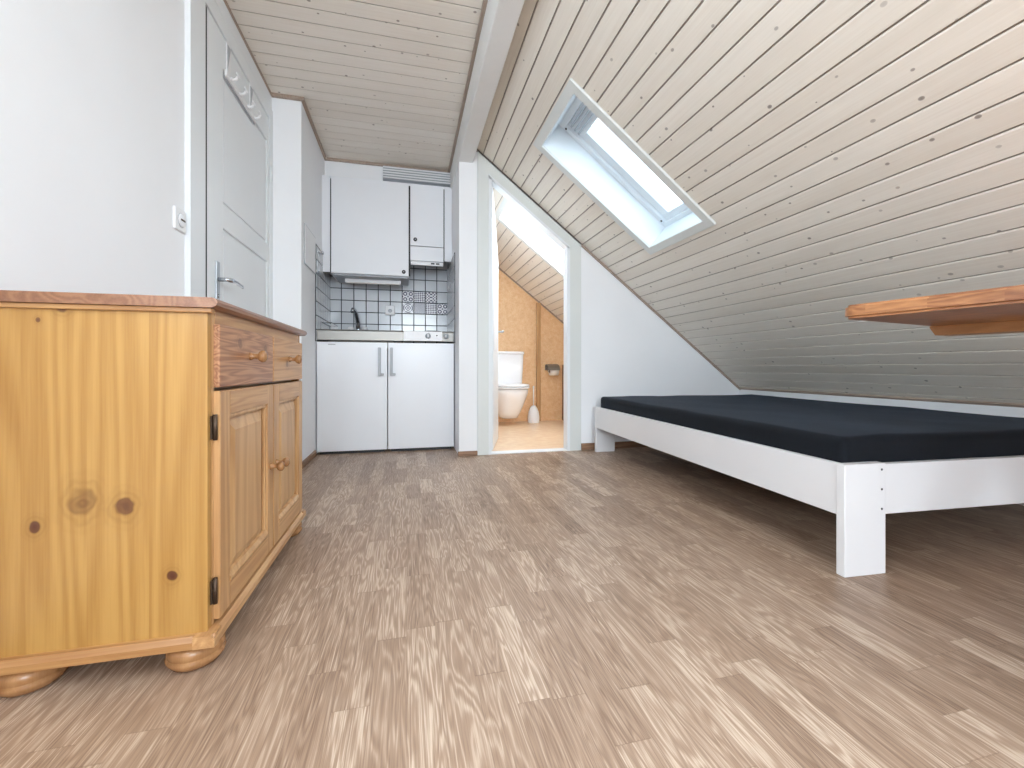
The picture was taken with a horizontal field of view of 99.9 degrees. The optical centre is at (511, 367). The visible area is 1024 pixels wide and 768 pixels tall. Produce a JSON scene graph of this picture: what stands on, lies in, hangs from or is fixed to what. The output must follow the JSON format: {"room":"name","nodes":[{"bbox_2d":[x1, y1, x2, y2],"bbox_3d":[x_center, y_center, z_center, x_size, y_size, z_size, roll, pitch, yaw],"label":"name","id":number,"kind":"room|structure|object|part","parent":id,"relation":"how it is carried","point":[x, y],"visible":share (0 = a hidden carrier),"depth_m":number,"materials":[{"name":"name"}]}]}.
{"room":"studio apartment","nodes":[
{"label":"studio apartment","id":0,"kind":"room"},
{"bbox_2d":[0,0,184,295],"bbox_3d":[-0.811,-0.553,-0.389,0.120,2.360,6.230,0,0,-14],"label":"wall","id":1,"kind":"structure","parent":0,"point":[92,92],"depth_m":1.15,"materials":[{"name":"white paint"}]},
{"bbox_2d":[173,205,185,233],"bbox_3d":[-1.225,-0.546,1.589,0.016,0.082,0.080,0,0,-14],"label":"light switch","id":2,"kind":"object","parent":1,"relation":"attached to","point":[179,216],"visible":1,"depth_m":1.57,"materials":[{"name":"white plastic"}]},
{"bbox_2d":[185,0,272,318],"bbox_3d":[-1.385,-0.473,2.130,0.200,2.200,1.035,0,0,-14],"label":"door","id":3,"kind":"structure","parent":1,"relation":"in","point":[229,158],"depth_m":1.95,"materials":[{"name":"white paint"}]},
{"bbox_3d":[-1.280,-0.368,1.870,0.006,0.190,0.036,0,0,-14],"label":"handle plate","id":4,"kind":"part","parent":3,"relation":"part of","materials":[{"name":"metal"}]},
{"bbox_3d":[-1.268,-0.385,1.950,0.058,0.023,0.167,0,0,-14],"label":"lever","id":5,"kind":"part","parent":3,"relation":"part of","materials":[{"name":"silver metal"}]},
{"bbox_2d":[224,41,261,124],"bbox_3d":[-1.339,-1.403,2.131,0.085,0.184,0.395,0,0,-14],"label":"coat rack","id":6,"kind":"object","parent":3,"relation":"attached to","point":[248,109],"visible":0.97,"depth_m":2.09,"materials":[{"name":"white plastic"}]},
{"bbox_3d":[-1.340,-1.335,2.131,0.010,0.028,0.389,0,0,-14],"label":"rail","id":7,"kind":"part","parent":6,"relation":"part of","materials":[{"name":"white plastic"}]},
{"bbox_2d":[215,0,271,108],"bbox_3d":[-1.360,-1.625,2.136,0.016,0.075,1.036,0,0,-14],"label":"trim","id":8,"kind":"structure","parent":1,"relation":"attached to","point":[221,5],"depth_m":2.18,"materials":[{"name":"white paint"}]},
{"bbox_2d":[223,0,270,94],"bbox_3d":[-0.757,-1.674,-0.329,0.018,0.026,6.120,0,0,-14],"label":"trim","id":9,"kind":"structure","parent":1,"relation":"attached to","point":[225,1],"depth_m":2.21,"materials":[{"name":"brown wood"}]},
{"bbox_2d":[272,98,324,460],"bbox_3d":[-1.591,-0.553,3.186,0.300,2.360,1.115,0,0,-14],"label":"wall","id":10,"kind":"structure","parent":0,"point":[298,159],"depth_m":2.68,"materials":[{"name":"white paint"}]},
{"bbox_2d":[271,92,304,101],"bbox_3d":[-1.389,-1.674,2.654,0.200,0.026,0.018,0,0,-14],"label":"trim","id":11,"kind":"structure","parent":10,"relation":"attached to","point":[273,95],"depth_m":2.65,"materials":[{"name":"brown wood"}]},
{"bbox_2d":[302,450,315,467],"bbox_3d":[-1.356,0.607,2.873,0.012,0.040,0.415,0,0,-14],"label":"baseboard","id":12,"kind":"structure","parent":10,"relation":"attached to","point":[312,455],"depth_m":2.86,"materials":[{"name":"brown wood"}]},
{"bbox_2d":[304,223,315,273],"bbox_3d":[-1.365,-0.798,2.909,0.011,0.260,0.330,0,0,-14],"label":"access panel","id":13,"kind":"object","parent":10,"relation":"attached to","point":[309,239],"visible":1,"depth_m":2.87,"materials":[{"name":"grey plastic"}]},
{"bbox_2d":[301,101,325,159],"bbox_3d":[-1.399,-1.674,3.063,0.018,0.026,0.785,0,0,-14],"label":"trim","id":14,"kind":"structure","parent":10,"relation":"attached to","point":[303,103],"depth_m":2.99,"materials":[{"name":"brown wood"}]},
{"bbox_2d":[226,0,482,169],"bbox_3d":[-0.257,-1.723,0.313,1.550,0.080,7.330,0,0,-14],"label":"ceiling","id":15,"kind":"structure","parent":0,"point":[379,81],"depth_m":2.40,"materials":[{"name":"beige wood"}]},
{"bbox_2d":[450,0,524,189],"bbox_3d":[0.337,-1.593,0.340,0.105,0.240,6.940,0,0,-14],"label":"beam","id":16,"kind":"structure","parent":15,"relation":"attached to","point":[501,17],"depth_m":2.19,"materials":[{"name":"paint"}]},
{"bbox_2d":[325,161,440,186],"bbox_3d":[-1.048,-1.578,3.681,1.030,0.250,0.250,0,0,-14],"label":"wall","id":17,"kind":"structure","parent":0,"point":[341,169],"depth_m":3.49,"materials":[{"name":"white paint"}]},
{"bbox_2d":[325,157,447,171],"bbox_3d":[-1.012,-1.674,3.554,1.000,0.026,0.018,0,0,-14],"label":"trim","id":18,"kind":"structure","parent":17,"relation":"attached to","point":[327,158],"depth_m":3.52,"materials":[{"name":"brown wood"}]},
{"bbox_2d":[383,166,449,186],"bbox_3d":[-0.790,-1.597,3.582,0.545,0.104,0.066,0,0,-14],"label":"air vent","id":19,"kind":"object","parent":17,"relation":"in","point":[392,174],"visible":0.99,"depth_m":3.56,"materials":[{"name":"grey plastic"}]},
{"bbox_2d":[448,0,487,172],"bbox_3d":[0.278,-1.674,0.325,0.019,0.026,6.900,0,0,-14],"label":"trim","id":20,"kind":"structure","parent":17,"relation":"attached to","point":[484,4],"depth_m":2.43,"materials":[{"name":"brown wood"}]},
{"bbox_2d":[448,159,476,452],"bbox_3d":[-0.428,-0.438,3.549,0.131,2.130,0.961,0,0,-14],"label":"wall","id":21,"kind":"structure","parent":0,"point":[464,190],"depth_m":3.09,"materials":[{"name":"white paint"}]},
{"bbox_2d":[409,184,451,261],"bbox_3d":[-0.703,-1.182,3.677,0.341,0.618,0.360,0,0,-14],"label":"upper cabinet","id":22,"kind":"object","parent":21,"relation":"attached to","point":[426,201],"depth_m":3.51,"materials":[{"name":"white laminate"}]},
{"bbox_2d":[410,246,443,266],"bbox_3d":[-0.708,-0.912,3.574,0.272,0.147,0.140,0,0,-14],"label":"extractor hood","id":23,"kind":"object","parent":22,"relation":"attached to","point":[419,256],"visible":0.99,"depth_m":3.51,"materials":[{"name":"white metal"}]},
{"bbox_3d":[-0.528,-1.185,3.555,0.060,0.613,0.018,0,0,-14],"label":"filler panel","id":24,"kind":"part","parent":22,"relation":"part of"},
{"bbox_2d":[0,420,1023,767],"bbox_3d":[0.732,0.675,1.028,3.790,0.104,8.250,0,0,-14],"label":"floor","id":25,"kind":"structure","parent":0,"point":[637,607],"depth_m":0.99,"materials":[{"name":"laminate"}]},
{"bbox_2d":[0,290,306,697],"bbox_3d":[-0.901,0.240,1.240,0.456,0.773,0.826,0,0,-14],"label":"sideboard","id":26,"kind":"object","parent":25,"relation":"on","point":[151,445],"visible":1,"depth_m":0.87,"materials":[{"name":"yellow wood"}]},
{"bbox_3d":[-0.831,0.221,0.863,0.394,0.692,0.020,0,0,-14],"label":"panel","id":27,"kind":"part","parent":26,"relation":"part of","materials":[{"name":"brown wood"}]},
{"bbox_3d":[-0.824,-0.120,0.855,0.405,0.010,0.019,0,0,-14],"label":"moulding","id":28,"kind":"part","parent":26,"relation":"part of","materials":[{"name":"brown wood"}]},
{"bbox_3d":[-0.690,-0.026,1.111,0.027,0.137,0.380,0,0,-14],"label":"drawer","id":29,"kind":"part","parent":26,"relation":"part of","materials":[{"name":"brown wood"}]},
{"bbox_3d":[-0.686,0.296,1.112,0.020,0.493,0.381,0,0,-14],"label":"door","id":30,"kind":"part","parent":26,"relation":"part of","materials":[{"name":"brown wood"}]},
{"bbox_3d":[-0.685,0.296,1.113,0.010,0.367,0.255,0,0,-14],"label":"field panel","id":31,"kind":"part","parent":26,"relation":"part of","materials":[{"name":"brown wood"}]},
{"bbox_3d":[-0.685,0.077,1.113,0.019,0.051,0.269,0,0,-14],"label":"rail","id":32,"kind":"part","parent":26,"relation":"part of","materials":[{"name":"brown wood"}]},
{"bbox_3d":[-0.685,0.515,1.113,0.019,0.051,0.269,0,0,-14],"label":"rail","id":33,"kind":"part","parent":26,"relation":"part of","materials":[{"name":"brown wood"}]},
{"bbox_3d":[-0.682,0.296,1.113,0.017,0.383,0.271,0,0,-14],"label":"moulding","id":34,"kind":"part","parent":26,"relation":"part of","materials":[{"name":"brown wood"}]},
{"bbox_3d":[-0.741,-0.109,1.285,0.022,0.032,0.737,0,0,-14],"label":"rail","id":35,"kind":"part","parent":26,"relation":"part of","materials":[{"name":"brown wood"}]},
{"bbox_3d":[-0.656,-0.030,1.114,0.040,0.031,0.031,0,0,-14],"label":"knob","id":36,"kind":"part","parent":26,"relation":"part of","materials":[{"name":"brown wood"}]},
{"bbox_3d":[-0.698,0.292,1.279,0.038,0.029,0.029,0,0,-14],"label":"knob","id":37,"kind":"part","parent":26,"relation":"part of","materials":[{"name":"brown wood"}]},
{"bbox_3d":[-0.711,0.292,1.335,0.038,0.029,0.029,0,0,-14],"label":"knob","id":38,"kind":"part","parent":26,"relation":"part of","materials":[{"name":"brown wood"}]},
{"bbox_3d":[-0.776,0.296,1.481,0.020,0.493,0.365,0,0,-14],"label":"door","id":39,"kind":"part","parent":26,"relation":"part of","materials":[{"name":"brown wood"}]},
{"bbox_3d":[-0.775,0.296,1.481,0.010,0.367,0.239,0,0,-14],"label":"field panel","id":40,"kind":"part","parent":26,"relation":"part of","materials":[{"name":"brown wood"}]},
{"bbox_3d":[-0.780,-0.026,1.480,0.027,0.137,0.364,0,0,-14],"label":"drawer","id":41,"kind":"part","parent":26,"relation":"part of","materials":[{"name":"brown wood"}]},
{"bbox_3d":[-0.775,0.077,1.481,0.019,0.051,0.253,0,0,-14],"label":"rail","id":42,"kind":"part","parent":26,"relation":"part of","materials":[{"name":"brown wood"}]},
{"bbox_3d":[-0.775,0.515,1.481,0.019,0.051,0.253,0,0,-14],"label":"rail","id":43,"kind":"part","parent":26,"relation":"part of","materials":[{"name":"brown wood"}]},
{"bbox_3d":[-0.772,0.296,1.482,0.017,0.383,0.255,0,0,-14],"label":"moulding","id":44,"kind":"part","parent":26,"relation":"part of","materials":[{"name":"brown wood"}]},
{"bbox_3d":[-0.746,-0.030,1.483,0.040,0.031,0.031,0,0,-14],"label":"knob","id":45,"kind":"part","parent":26,"relation":"part of","materials":[{"name":"brown wood"}]},
{"bbox_2d":[317,342,387,454],"bbox_3d":[-1.227,0.218,3.392,0.489,0.817,0.568,0,0,-14],"label":"fridge","id":46,"kind":"object","parent":25,"relation":"on","point":[352,377],"visible":0.98,"depth_m":3.15,"materials":[{"name":"white metal"}]},
{"bbox_3d":[-0.971,-0.046,3.182,0.040,0.210,0.039,0,0,-14],"label":"handle","id":47,"kind":"part","parent":46,"relation":"part of","materials":[{"name":"grey plastic"}]},
{"bbox_2d":[388,343,453,450],"bbox_3d":[-0.746,0.218,3.509,0.490,0.817,0.568,0,0,-14],"label":"base cabinet","id":48,"kind":"object","parent":25,"relation":"on","point":[420,375],"visible":1,"depth_m":3.27,"materials":[{"name":"white laminate"}]},
{"bbox_2d":[317,329,453,349],"bbox_3d":[-0.992,-0.221,3.476,0.979,0.146,0.614,0,0,-14],"label":"countertop","id":49,"kind":"structure","parent":48,"relation":"on","point":[334,335],"depth_m":3.21,"materials":[{"name":"metal"}]},
{"bbox_2d":[321,322,337,328],"bbox_3d":[-1.435,-0.316,3.390,0.074,0.063,0.333,0,0,-14],"label":"dish rack","id":50,"kind":"object","parent":49,"relation":"on","point":[332,326],"visible":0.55,"depth_m":3.32,"materials":[{"name":"silver metal"}]},
{"bbox_2d":[348,308,367,329],"bbox_3d":[-1.304,-0.389,3.568,0.133,0.218,0.183,0,0,26],"label":"tap","id":51,"kind":"object","parent":49,"relation":"on","point":[353,310],"visible":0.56,"depth_m":3.59,"materials":[{"name":"silver metal"}]},
{"bbox_3d":[-1.299,-0.413,3.558,0.041,0.171,0.194,0,0,-1],"label":"spout","id":52,"kind":"part","parent":51,"relation":"part of","materials":[{"name":"silver metal"}]},
{"bbox_3d":[-0.676,-0.241,3.268,0.287,0.073,0.008,0,0,-14],"label":"control panel","id":53,"kind":"part","parent":49,"relation":"part of","materials":[{"name":"white plastic"}]},
{"bbox_3d":[-0.888,-0.046,3.202,0.040,0.210,0.039,0,0,-14],"label":"handle","id":54,"kind":"part","parent":48,"relation":"part of","materials":[{"name":"grey plastic"}]},
{"bbox_2d":[528,386,538,422],"bbox_3d":[0.245,0.412,4.898,0.136,0.421,0.136,0,0,-14],"label":"toilet brush","id":55,"kind":"object","parent":25,"relation":"on","point":[533,413],"visible":1,"depth_m":4.85,"materials":[{"name":"white plastic"}]},
{"bbox_2d":[595,406,1023,577],"bbox_3d":[1.470,0.459,2.386,1.350,0.337,1.986,0,0,-11],"label":"frame","id":56,"kind":"object","parent":25,"relation":"on","point":[860,495],"visible":0.64,"depth_m":1.38,"materials":[{"name":"white wood"}]},
{"bbox_3d":[0.697,0.459,3.234,0.150,0.337,0.028,0,0,-11],"label":"leg","id":57,"kind":"part","parent":56,"relation":"part of","materials":[{"name":"white wood"}]},
{"bbox_3d":[0.823,0.369,2.262,0.025,0.155,1.937,0,0,-11],"label":"rail","id":58,"kind":"part","parent":56,"relation":"part of","materials":[{"name":"white wood"}]},
{"bbox_2d":[601,394,1023,462],"bbox_3d":[1.470,0.278,2.386,1.291,0.140,1.928,0,0,-11],"label":"mattress","id":59,"kind":"object","parent":56,"relation":"on","point":[840,432],"visible":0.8,"depth_m":1.65,"materials":[{"name":"black fabric"}]},
{"bbox_3d":[1.065,0.459,1.312,0.150,0.337,0.028,0,0,-11],"label":"leg","id":60,"kind":"part","parent":56,"relation":"part of","materials":[{"name":"white wood"}]},
{"bbox_3d":[1.654,0.370,1.425,1.050,0.153,0.023,0,0,-11],"label":"rail","id":61,"kind":"part","parent":56,"relation":"part of","materials":[{"name":"white wood"}]},
{"bbox_2d":[845,285,1023,335],"bbox_3d":[1.528,0.237,0.591,0.920,0.780,1.450,0,0,-25],"label":"table","id":62,"kind":"object","parent":25,"relation":"on","point":[1000,310],"visible":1,"depth_m":0.97,"materials":[{"name":"brown wood"}]},
{"bbox_2d":[498,269,563,421],"bbox_3d":[0.343,-0.510,5.128,2.500,2.294,0.100,0,0,-14],"label":"wall","id":63,"kind":"structure","parent":0,"point":[516,307],"depth_m":5.05,"materials":[{"name":"wood"}]},
{"bbox_2d":[498,351,529,418],"bbox_3d":[-0.022,0.180,4.684,0.396,0.743,0.587,0,0,-14],"label":"toilet","id":64,"kind":"object","parent":63,"relation":"attached to","point":[512,394],"visible":0.79,"depth_m":4.63,"materials":[{"name":"ceramic"}]},
{"bbox_3d":[-0.067,-0.170,4.870,0.396,0.031,0.204,0,0,-14],"label":"cistern lid","id":65,"kind":"part","parent":64,"relation":"part of","materials":[{"name":"ceramic"}]},
{"bbox_3d":[-0.022,0.387,4.686,0.370,0.330,0.545,0,0,-14],"label":"bowl","id":66,"kind":"part","parent":64,"relation":"part of","materials":[{"name":"ceramic"}]},
{"bbox_3d":[-0.008,0.184,4.626,0.384,0.020,0.468,0,0,-14],"label":"lid","id":67,"kind":"part","parent":64,"relation":"part of","materials":[{"name":"white plastic"}]},
{"bbox_3d":[-0.008,0.208,4.626,0.384,0.018,0.468,0,0,-14],"label":"seat","id":68,"kind":"part","parent":64,"relation":"part of","materials":[{"name":"white plastic"}]},
{"bbox_2d":[498,267,563,323],"bbox_3d":[0.401,-0.709,5.084,2.140,1.672,0.015,0,0,-14],"label":"trim","id":69,"kind":"structure","parent":63,"relation":"attached to","point":[533,297],"depth_m":5.03,"materials":[{"name":"brown wood"}]},
{"bbox_2d":[536,303,540,420],"bbox_3d":[0.310,-0.069,5.053,0.050,1.392,0.031,0,0,-14],"label":"trim","id":70,"kind":"structure","parent":63,"relation":"attached to","point":[538,305],"depth_m":5.04,"materials":[{"name":"brown wood"}]},
{"bbox_2d":[545,364,559,371],"bbox_3d":[0.477,0.000,5.044,0.150,0.091,0.129,0,0,-14],"label":"toilet paper holder","id":71,"kind":"object","parent":63,"relation":"attached to","point":[547,366],"visible":0.84,"depth_m":5.01,"materials":[{"name":"metal"}]},
{"bbox_2d":[548,370,558,375],"bbox_3d":[0.489,0.042,5.045,0.101,0.092,0.092,0,0,-14],"label":"toilet paper roll","id":72,"kind":"object","parent":71,"relation":"on","point":[552,372],"visible":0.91,"depth_m":5.01,"materials":[{"name":"white paper"}]},
{"bbox_2d":[562,365,563,420],"bbox_3d":[0.650,0.294,5.022,0.045,0.665,0.249,0,0,-14],"label":"trim","id":73,"kind":"structure","parent":63,"relation":"attached to","point":[562,365],"depth_m":5.09,"materials":[{"name":"brown wood"}]},
{"bbox_2d":[474,152,738,442],"bbox_3d":[0.852,-0.497,3.404,2.330,2.249,0.060,0,0,-14],"label":"wall partition","id":74,"kind":"structure","parent":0,"point":[627,349],"depth_m":3.38,"materials":[{"name":"white paint"}]},
{"bbox_2d":[458,451,477,455],"bbox_3d":[-0.317,0.611,3.076,0.140,0.032,0.016,0,0,-14],"label":"baseboard","id":75,"kind":"structure","parent":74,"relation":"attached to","point":[460,453],"depth_m":3.07,"materials":[{"name":"brown wood"}]},
{"bbox_2d":[477,151,580,454],"bbox_3d":[0.065,-0.472,3.495,0.796,2.199,0.646,0,0,-14],"label":"door frame","id":76,"kind":"structure","parent":74,"relation":"in","point":[489,177],"depth_m":3.19,"materials":[{"name":"paint"}]},
{"bbox_3d":[-0.130,-0.333,3.486,0.005,1.679,0.440,0,0,2],"label":"moulding","id":77,"kind":"part","parent":76,"relation":"part of","materials":[{"name":"white paint"}]},
{"bbox_2d":[476,149,740,389],"bbox_3d":[0.826,-0.706,3.360,2.290,1.789,0.015,0,0,-14],"label":"trim","id":78,"kind":"structure","parent":74,"relation":"attached to","point":[547,213],"depth_m":3.39,"materials":[{"name":"brown wood"}]},
{"bbox_2d":[581,441,647,449],"bbox_3d":[1.227,0.602,3.459,1.435,0.050,0.014,0,0,-14],"label":"baseboard","id":79,"kind":"structure","parent":74,"relation":"attached to","point":[625,444],"depth_m":3.36,"materials":[{"name":"brown wood"}]},
{"bbox_2d":[477,0,1023,403],"bbox_3d":[1.377,-0.697,1.185,2.362,1.840,8.150,0,0,-14],"label":"ceiling","id":80,"kind":"structure","parent":0,"point":[840,154],"depth_m":1.75,"materials":[{"name":"beige wood"}]},
{"bbox_2d":[495,197,563,277],"bbox_3d":[0.410,-1.085,3.675,1.034,0.879,0.621,0,0,-14],"label":"window","id":81,"kind":"structure","parent":80,"relation":"attached to","point":[507,214],"depth_m":3.89,"materials":[{"name":"glass"}]},
{"bbox_2d":[533,78,715,254],"bbox_3d":[0.647,-1.135,2.436,0.922,0.791,0.611,0,0,-14],"label":"window","id":82,"kind":"structure","parent":80,"relation":"attached to","point":[567,138],"depth_m":2.62,"materials":[{"name":"paint"}]},
{"bbox_3d":[0.717,-1.218,2.453,0.779,0.624,0.539,0,0,-14],"label":"frame","id":83,"kind":"part","parent":82,"relation":"part of","materials":[{"name":"white wood"}]},
{"bbox_3d":[0.737,-1.228,2.458,0.704,0.564,0.455,0,0,-14],"label":"sash","id":84,"kind":"part","parent":82,"relation":"part of","materials":[{"name":"white wood"}]},
{"bbox_2d":[739,390,1023,505],"bbox_3d":[2.699,0.387,0.605,0.070,0.500,6.295,0,0,-14],"label":"wall","id":85,"kind":"structure","parent":0,"point":[952,407],"depth_m":2.40,"materials":[{"name":"white paint"}]},
{"bbox_2d":[740,387,1023,407],"bbox_3d":[2.667,0.173,0.587,0.026,0.024,6.275,0,0,-14],"label":"trim","id":86,"kind":"structure","parent":85,"relation":"attached to","point":[741,388],"depth_m":2.43,"materials":[{"name":"brown wood"}]},
{"bbox_3d":[-1.061,-0.553,3.838,1.160,2.360,0.100,0,0,-14],"label":"wall","id":87,"kind":"structure","parent":0,"visible":0},
{"bbox_2d":[322,175,409,285],"bbox_3d":[-1.185,-1.109,3.559,0.664,0.763,0.360,0,0,-14],"label":"upper cabinet","id":88,"kind":"object","parent":87,"relation":"attached to","point":[370,219],"depth_m":3.40,"materials":[{"name":"white laminate"}]},
{"bbox_3d":[-1.441,-1.118,3.332,0.059,0.746,0.018,0,0,-14],"label":"filler panel","id":89,"kind":"part","parent":88,"relation":"part of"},
{"bbox_2d":[345,278,400,284],"bbox_3d":[-1.148,-0.712,3.562,0.440,0.037,0.054,0,0,-14],"label":"lamp","id":90,"kind":"object","parent":88,"relation":"attached to","point":[347,280],"visible":1,"depth_m":3.54,"materials":[{"name":"white plastic"}]},
{"bbox_2d":[346,281,399,284],"bbox_3d":[-1.144,-0.698,3.548,0.420,0.010,0.024,0,0,-14],"label":"diffuser","id":91,"kind":"object","parent":90,"relation":"attached to","point":[358,282],"depth_m":3.55,"materials":[{"name":"plastic"}]},
{"bbox_2d":[315,244,454,342],"bbox_3d":[-0.997,-0.607,3.494,1.010,0.852,0.601,0,0,-14],"label":"wall tiles","id":92,"kind":"structure","parent":87,"relation":"attached to","point":[427,303],"depth_m":3.76,"materials":[{"name":"tile"}]},
{"bbox_2d":[385,305,394,314],"bbox_3d":[-1.065,-0.504,3.760,0.078,0.082,0.032,0,0,-14],"label":"wall socket","id":93,"kind":"object","parent":92,"relation":"attached to","point":[389,310],"visible":1,"depth_m":3.75,"materials":[{"name":"white plastic"}]}
]}

